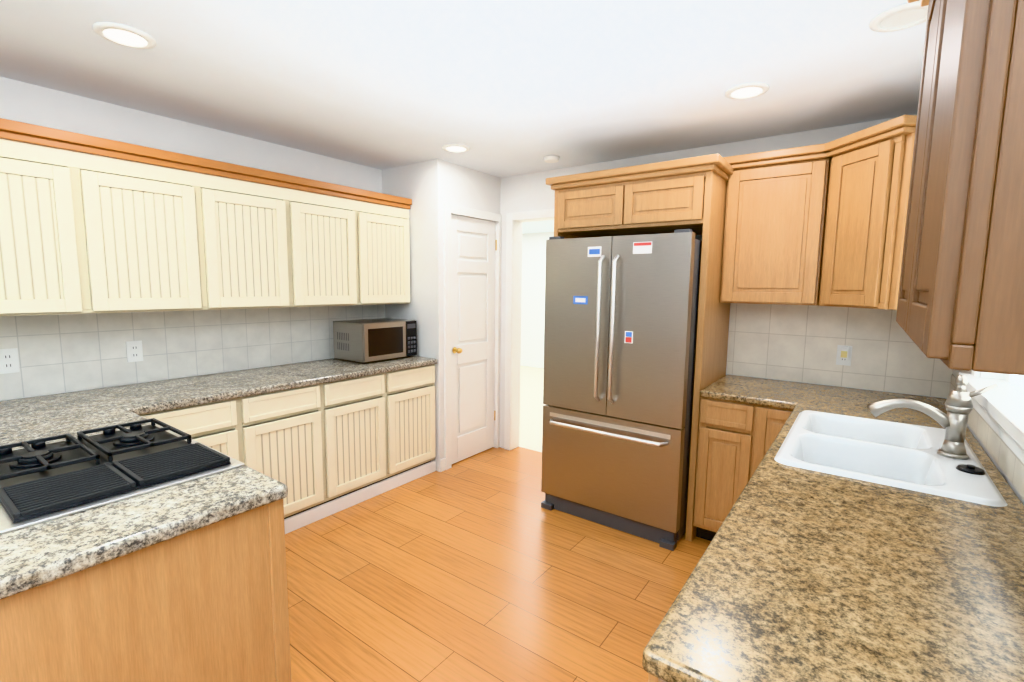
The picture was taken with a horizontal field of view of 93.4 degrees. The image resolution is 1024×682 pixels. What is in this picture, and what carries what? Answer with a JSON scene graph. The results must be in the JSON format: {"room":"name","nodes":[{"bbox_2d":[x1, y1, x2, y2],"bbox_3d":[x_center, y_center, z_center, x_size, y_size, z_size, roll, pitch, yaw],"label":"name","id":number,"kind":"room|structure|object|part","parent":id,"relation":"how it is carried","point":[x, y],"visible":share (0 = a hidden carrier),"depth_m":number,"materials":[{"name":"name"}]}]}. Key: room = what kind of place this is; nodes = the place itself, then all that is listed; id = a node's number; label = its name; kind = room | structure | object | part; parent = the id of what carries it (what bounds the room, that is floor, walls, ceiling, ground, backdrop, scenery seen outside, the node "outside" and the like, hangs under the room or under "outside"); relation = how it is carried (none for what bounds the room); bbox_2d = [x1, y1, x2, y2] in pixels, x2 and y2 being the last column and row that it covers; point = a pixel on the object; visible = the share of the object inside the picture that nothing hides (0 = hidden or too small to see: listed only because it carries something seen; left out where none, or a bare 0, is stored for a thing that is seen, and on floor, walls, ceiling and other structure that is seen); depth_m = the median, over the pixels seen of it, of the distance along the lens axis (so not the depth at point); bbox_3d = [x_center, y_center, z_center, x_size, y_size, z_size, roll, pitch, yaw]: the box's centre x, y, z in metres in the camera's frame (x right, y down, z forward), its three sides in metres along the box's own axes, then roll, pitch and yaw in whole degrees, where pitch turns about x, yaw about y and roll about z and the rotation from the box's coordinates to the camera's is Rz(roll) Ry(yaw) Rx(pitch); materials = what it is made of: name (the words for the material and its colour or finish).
{"room":"kitchen","nodes":[
{"label":"kitchen","id":0,"kind":"room"},
{"bbox_2d":[0,77,381,400],"bbox_3d":[-2.362,-0.028,2.451,0.120,2.410,5.940,5,8,36],"label":"wall","id":1,"kind":"structure","parent":0,"point":[24,102],"depth_m":2.74,"materials":[{"name":"paint"}]},
{"bbox_2d":[0,138,99,315],"bbox_3d":[-2.263,-0.485,2.116,0.346,0.738,0.544,5,8,36],"label":"upper cabinet","id":2,"kind":"object","parent":1,"relation":"attached to","point":[83,233],"depth_m":2.12,"materials":[{"name":"beige wood"}]},
{"bbox_2d":[0,118,411,208],"bbox_3d":[-1.810,-0.953,2.667,0.358,0.075,3.000,5,8,36],"label":"crown molding","id":3,"kind":"structure","parent":2,"relation":"attached to","point":[12,130],"depth_m":2.48,"materials":[{"name":"brown wood"}]},
{"bbox_2d":[84,153,215,312],"bbox_3d":[-1.967,-0.528,2.516,0.346,0.738,0.544,5,8,36],"label":"upper cabinet","id":4,"kind":"object","parent":1,"relation":"attached to","point":[152,243],"depth_m":2.43,"materials":[{"name":"beige wood"}]},
{"bbox_2d":[0,304,384,399],"bbox_3d":[-2.041,0.015,2.790,0.004,0.425,3.256,5,8,36],"label":"backsplash","id":5,"kind":"structure","parent":1,"relation":"attached to","point":[61,353],"depth_m":2.79,"materials":[{"name":"tile"}]},
{"bbox_2d":[0,348,19,373],"bbox_3d":[-2.399,0.096,2.298,0.008,0.116,0.072,5,8,36],"label":"electrical outlet","id":6,"kind":"object","parent":5,"relation":"attached to","point":[9,360],"visible":1,"depth_m":2.30,"materials":[{"name":"plastic"}]},
{"bbox_2d":[126,340,142,361],"bbox_3d":[-2.106,0.058,2.695,0.008,0.116,0.072,5,8,36],"label":"electrical outlet","id":7,"kind":"object","parent":5,"relation":"attached to","point":[134,349],"visible":1,"depth_m":2.69,"materials":[{"name":"plastic"}]},
{"bbox_2d":[208,175,299,309],"bbox_3d":[-1.672,-0.571,2.917,0.346,0.738,0.544,5,8,36],"label":"upper cabinet","id":8,"kind":"object","parent":1,"relation":"attached to","point":[252,226],"depth_m":2.84,"materials":[{"name":"beige wood"}]},
{"bbox_2d":[296,190,363,306],"bbox_3d":[-1.376,-0.614,3.318,0.346,0.738,0.544,5,8,36],"label":"upper cabinet","id":9,"kind":"object","parent":1,"relation":"attached to","point":[329,229],"depth_m":3.25,"materials":[{"name":"beige wood"}]},
{"bbox_2d":[364,202,409,304],"bbox_3d":[-1.087,-0.656,3.710,0.346,0.738,0.522,5,8,36],"label":"upper cabinet","id":10,"kind":"object","parent":1,"relation":"attached to","point":[386,228],"depth_m":3.63,"materials":[{"name":"beige wood"}]},
{"bbox_2d":[382,161,429,357],"bbox_3d":[-0.832,-0.186,3.970,0.540,2.410,0.100,5,8,36],"label":"wall","id":11,"kind":"structure","parent":0,"point":[409,181],"depth_m":3.80,"materials":[{"name":"paint"}]},
{"bbox_2d":[0,0,926,233],"bbox_3d":[-1.077,-1.428,3.760,7.400,0.100,9.800,5,8,36],"label":"ceiling","id":12,"kind":"structure","parent":0,"point":[503,88],"depth_m":2.10,"materials":[{"name":"paint"}]},
{"bbox_2d":[92,22,155,48],"bbox_3d":[-1.465,-1.153,1.830,0.190,0.010,0.190,5,8,36],"label":"recessed light","id":13,"kind":"object","parent":12,"relation":"in","point":[125,35],"visible":1,"depth_m":1.82,"materials":[{"name":"white plastic"}]},
{"bbox_2d":[442,144,469,151],"bbox_3d":[-0.381,-1.309,3.284,0.190,0.010,0.190,5,8,36],"label":"recessed light","id":14,"kind":"object","parent":12,"relation":"in","point":[455,147],"visible":1,"depth_m":3.27,"materials":[{"name":"white plastic"}]},
{"bbox_2d":[543,155,559,162],"bbox_3d":[0.287,-1.317,3.501,0.120,0.028,0.120,5,8,36],"label":"smoke detector","id":15,"kind":"object","parent":12,"relation":"attached to","point":[551,159],"visible":1,"depth_m":3.46,"materials":[{"name":"white plastic"}]},
{"bbox_2d":[725,82,768,98],"bbox_3d":[1.106,-1.175,2.276,0.190,0.010,0.190,5,8,36],"label":"recessed light","id":16,"kind":"object","parent":12,"relation":"in","point":[748,90],"visible":0.98,"depth_m":2.27,"materials":[{"name":"white plastic"}]},
{"bbox_2d":[869,1,927,31],"bbox_3d":[1.333,-1.099,1.643,0.190,0.010,0.190,5,8,36],"label":"recessed light","id":17,"kind":"object","parent":12,"relation":"in","point":[904,16],"visible":0.73,"depth_m":1.64,"materials":[{"name":"white plastic"}]},
{"bbox_2d":[428,159,500,471],"bbox_3d":[-0.378,-0.190,4.049,0.100,2.410,0.763,5,8,36],"label":"wall","id":18,"kind":"structure","parent":0,"point":[454,184],"depth_m":3.75,"materials":[{"name":"paint"}]},
{"bbox_2d":[440,458,445,471],"bbox_3d":[-1.088,1.302,1.138,3.680,0.100,5.113,5,8,36],"label":"baseboard","id":19,"kind":"structure","parent":18,"relation":"attached to","point":[442,465],"depth_m":3.86,"materials":[{"name":"white wood"}]},
{"bbox_2d":[443,203,501,469],"bbox_3d":[-0.357,-0.036,4.084,0.116,2.097,0.706,5,8,36],"label":"door frame","id":20,"kind":"structure","parent":18,"relation":"attached to","point":[448,209],"depth_m":3.88,"materials":[{"name":"white wood"}]},
{"bbox_2d":[451,214,496,463],"bbox_3d":[-0.314,-0.005,4.075,0.117,2.023,0.602,5,8,36],"label":"pantry door","id":21,"kind":"structure","parent":18,"relation":"in","point":[473,249],"depth_m":4.08,"materials":[{"name":"white wood"}]},
{"bbox_2d":[285,366,710,681],"bbox_3d":[-1.106,1.065,4.049,7.400,0.100,9.800,5,8,36],"label":"floor","id":22,"kind":"structure","parent":0,"point":[483,566],"depth_m":2.42,"materials":[{"name":"laminate"}]},
{"bbox_2d":[0,499,291,681],"bbox_3d":[-1.835,0.863,1.500,1.967,0.872,1.286,5,8,36],"label":"base cabinet","id":23,"kind":"object","parent":22,"relation":"on","point":[208,603],"visible":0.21,"depth_m":1.18,"materials":[{"name":"brown wood"}]},
{"bbox_2d":[0,525,59,599],"bbox_3d":[-1.706,0.456,1.046,1.324,0.040,0.780,5,8,36],"label":"countertop","id":24,"kind":"structure","parent":23,"relation":"on","point":[33,556],"depth_m":0.99,"materials":[{"name":"stone"}]},
{"bbox_2d":[36,468,275,577],"bbox_3d":[-0.910,0.442,1.244,0.274,0.040,0.480,5,8,36],"label":"countertop","id":25,"kind":"structure","parent":23,"relation":"on","point":[83,540],"depth_m":1.18,"materials":[{"name":"stone"}]},
{"bbox_2d":[0,356,437,449],"bbox_3d":[-1.620,0.288,2.504,1.048,0.040,3.249,5,8,36],"label":"countertop","id":26,"kind":"structure","parent":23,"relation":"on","point":[31,418],"depth_m":2.44,"materials":[{"name":"stone"}]},
{"bbox_2d":[0,418,244,534],"bbox_3d":[-1.290,0.384,1.515,0.730,0.076,0.536,5,8,36],"label":"cooktop","id":27,"kind":"object","parent":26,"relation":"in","point":[41,480],"visible":1,"depth_m":1.43,"materials":[{"name":"black metal"}]},
{"bbox_2d":[333,318,416,362],"bbox_3d":[-1.044,-0.013,3.719,0.370,0.289,0.501,5,8,36],"label":"microwave","id":28,"kind":"object","parent":26,"relation":"on","point":[366,340],"visible":1,"depth_m":3.56,"materials":[{"name":"silver metal"}]},
{"bbox_2d":[238,466,287,500],"bbox_3d":[-1.178,0.379,1.762,1.324,0.040,0.045,5,8,36],"label":"countertop","id":29,"kind":"structure","parent":23,"relation":"on","point":[280,490],"depth_m":1.38,"materials":[{"name":"stone"}]},
{"bbox_2d":[140,395,259,471],"bbox_3d":[-1.831,0.731,2.640,0.616,0.872,0.563,5,8,36],"label":"base cabinet","id":30,"kind":"object","parent":22,"relation":"on","point":[231,427],"depth_m":2.54,"materials":[{"name":"beige wood"}]},
{"bbox_2d":[256,381,339,533],"bbox_3d":[-1.563,0.692,3.003,0.616,0.872,0.636,5,8,36],"label":"base cabinet","id":31,"kind":"object","parent":22,"relation":"on","point":[322,450],"depth_m":2.91,"materials":[{"name":"beige wood"}]},
{"bbox_2d":[336,371,399,510],"bbox_3d":[-1.273,0.650,3.396,0.616,0.872,0.636,5,8,36],"label":"base cabinet","id":32,"kind":"object","parent":22,"relation":"on","point":[367,407],"depth_m":3.29,"materials":[{"name":"beige wood"}]},
{"bbox_2d":[396,364,435,485],"bbox_3d":[-1.005,0.611,3.760,0.616,0.872,0.563,5,8,36],"label":"base cabinet","id":33,"kind":"object","parent":22,"relation":"on","point":[416,385],"depth_m":3.65,"materials":[{"name":"beige wood"}]},
{"bbox_2d":[541,229,701,550],"bbox_3d":[0.771,0.236,3.171,0.904,1.793,0.824,5,8,36],"label":"fridge","id":34,"kind":"object","parent":22,"relation":"on","point":[620,325],"visible":1,"depth_m":2.84,"materials":[{"name":"silver metal"}]},
{"bbox_2d":[554,171,729,541],"bbox_3d":[0.845,0.069,3.246,0.990,2.110,0.632,5,8,36],"label":"tall cabinet","id":35,"kind":"object","parent":22,"relation":"on","point":[695,203],"visible":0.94,"depth_m":2.82,"materials":[{"name":"brown wood"}]},
{"bbox_2d":[648,674,664,681],"bbox_3d":[0.635,0.964,0.875,0.630,0.872,0.577,5,8,36],"label":"base cabinet","id":36,"kind":"object","parent":22,"relation":"on","point":[651,678],"depth_m":0.75,"materials":[{"name":"brown wood"}]},
{"bbox_2d":[642,383,1023,681],"bbox_3d":[1.260,0.417,1.676,0.646,0.040,2.718,5,8,36],"label":"countertop","id":37,"kind":"structure","parent":36,"relation":"on","point":[800,575],"depth_m":0.93,"materials":[{"name":"stone"}]},
{"bbox_2d":[774,410,1006,506],"bbox_3d":[1.334,0.475,1.780,0.560,0.203,0.846,5,8,36],"label":"sink","id":38,"kind":"object","parent":37,"relation":"in","point":[898,455],"visible":0.56,"depth_m":1.75,"materials":[{"name":"ceramic"}]},
{"bbox_2d":[866,375,997,459],"bbox_3d":[1.440,0.246,1.677,0.337,0.277,0.084,5,8,36],"label":"faucet","id":39,"kind":"object","parent":38,"relation":"on","point":[959,408],"visible":1,"depth_m":1.62,"materials":[{"name":"silver metal"}]},
{"bbox_2d":[956,464,984,474],"bbox_3d":[1.431,0.396,1.506,0.068,0.017,0.068,5,8,36],"label":"stopper","id":40,"kind":"object","parent":38,"relation":"on","point":[971,469],"visible":0.94,"depth_m":1.50,"materials":[{"name":"black metal"}]},
{"bbox_2d":[693,397,792,540],"bbox_3d":[1.685,0.765,2.699,1.107,0.872,0.634,5,8,36],"label":"base cabinet","id":41,"kind":"object","parent":22,"relation":"on","point":[736,440],"visible":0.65,"depth_m":2.67,"materials":[{"name":"brown wood"}]},
{"bbox_2d":[700,374,805,407],"bbox_3d":[1.421,0.285,2.834,0.450,0.040,0.648,5,8,36],"label":"countertop","id":42,"kind":"structure","parent":41,"relation":"on","point":[735,388],"depth_m":2.71,"materials":[{"name":"stone"}]},
{"bbox_2d":[810,384,941,417],"bbox_3d":[1.870,0.328,2.510,0.480,0.040,0.644,5,8,36],"label":"countertop","id":43,"kind":"structure","parent":41,"relation":"on","point":[837,396],"depth_m":2.56,"materials":[{"name":"stone"}]},
{"bbox_2d":[521,232,553,361],"bbox_3d":[1.771,-0.598,7.785,7.400,2.410,0.120,5,8,36],"label":"wall","id":44,"kind":"structure","parent":0,"point":[533,292],"depth_m":8.71,"materials":[{"name":"paint"}]},
{"bbox_2d":[521,360,543,367],"bbox_3d":[1.234,0.504,8.214,6.200,0.110,0.015,5,8,36],"label":"baseboard","id":45,"kind":"structure","parent":44,"relation":"attached to","point":[536,364],"depth_m":8.82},
{"bbox_2d":[500,114,946,447],"bbox_3d":[1.157,-0.105,3.476,3.260,2.410,0.120,5,8,36],"label":"wall","id":46,"kind":"structure","parent":0,"point":[527,192],"depth_m":3.68,"materials":[{"name":"paint"}]},
{"bbox_2d":[504,209,553,449],"bbox_3d":[0.349,-0.030,4.080,0.904,2.102,0.152,5,8,36],"label":"door frame","id":47,"kind":"structure","parent":46,"relation":"attached to","point":[514,222],"depth_m":4.27,"materials":[{"name":"white wood"}]},
{"bbox_2d":[720,158,829,305],"bbox_3d":[1.548,-0.609,2.846,0.500,0.775,0.325,5,8,36],"label":"upper cabinet","id":48,"kind":"object","parent":46,"relation":"attached to","point":[775,218],"visible":0.94,"depth_m":2.70,"materials":[{"name":"brown wood"}]},
{"bbox_2d":[726,303,952,397],"bbox_3d":[1.886,0.021,2.873,1.116,0.485,0.004,5,8,36],"label":"backsplash","id":49,"kind":"structure","parent":46,"relation":"attached to","point":[799,343],"depth_m":2.87,"materials":[{"name":"tile"}]},
{"bbox_2d":[836,345,851,365],"bbox_3d":[1.945,0.084,2.828,0.072,0.116,0.008,5,8,36],"label":"electrical outlet","id":50,"kind":"object","parent":49,"relation":"attached to","point":[840,361],"visible":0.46,"depth_m":2.83,"materials":[{"name":"plastic"}]},
{"bbox_2d":[839,347,848,358],"bbox_3d":[1.932,0.069,2.807,0.044,0.065,0.038,5,8,36],"label":"air freshener","id":51,"kind":"object","parent":50,"relation":"attached to","point":[844,353],"visible":1,"depth_m":2.79,"materials":[{"name":"plastic"}]},
{"bbox_2d":[818,133,914,309],"bbox_3d":[1.914,-0.554,2.409,0.602,0.775,0.602,5,8,36],"label":"upper cabinet","id":52,"kind":"object","parent":46,"relation":"attached to","point":[866,210],"visible":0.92,"depth_m":2.30,"materials":[{"name":"brown wood"}]},
{"bbox_2d":[546,115,916,189],"bbox_3d":[1.250,-1.001,2.807,2.073,0.125,0.672,5,8,36],"label":"crown molding","id":53,"kind":"structure","parent":52,"relation":"attached to","point":[897,126],"depth_m":2.63,"materials":[{"name":"brown wood"}]},
{"bbox_2d":[953,369,1023,504],"bbox_3d":[0.702,0.266,0.222,0.120,2.410,5.940,5,8,36],"label":"wall","id":54,"kind":"structure","parent":0,"point":[956,373],"depth_m":1.72,"materials":[{"name":"paint"}]},
{"bbox_2d":[896,0,1023,374],"bbox_3d":[0.876,-0.377,0.770,0.325,0.775,0.835,5,8,36],"label":"upper cabinet","id":55,"kind":"object","parent":54,"relation":"attached to","point":[960,305],"visible":1,"depth_m":0.55,"materials":[{"name":"brown wood"}]},
{"bbox_2d":[907,0,929,6],"bbox_3d":[0.863,-0.795,0.734,0.360,0.065,0.915,5,8,36],"label":"crown molding","id":56,"kind":"structure","parent":55,"relation":"attached to","point":[922,2],"depth_m":1.16,"materials":[{"name":"brown wood"}]},
{"bbox_2d":[949,374,1023,498],"bbox_3d":[1.484,0.363,1.417,0.004,0.130,2.864,5,8,36],"label":"backsplash","id":57,"kind":"structure","parent":54,"relation":"attached to","point":[1006,459],"depth_m":1.61,"materials":[{"name":"tile"}]},
{"bbox_2d":[958,370,1023,463],"bbox_3d":[1.628,-0.263,1.490,0.155,1.150,1.220,5,8,36],"label":"window","id":58,"kind":"structure","parent":54,"relation":"in","point":[999,409],"depth_m":1.60,"materials":[{"name":"white"}]},
{"bbox_3d":[1.679,-0.272,1.452,0.030,0.958,1.016,5,8,36],"label":"window sash","id":59,"kind":"part","parent":58,"relation":"part of","materials":[{"name":"white"}]}
]}

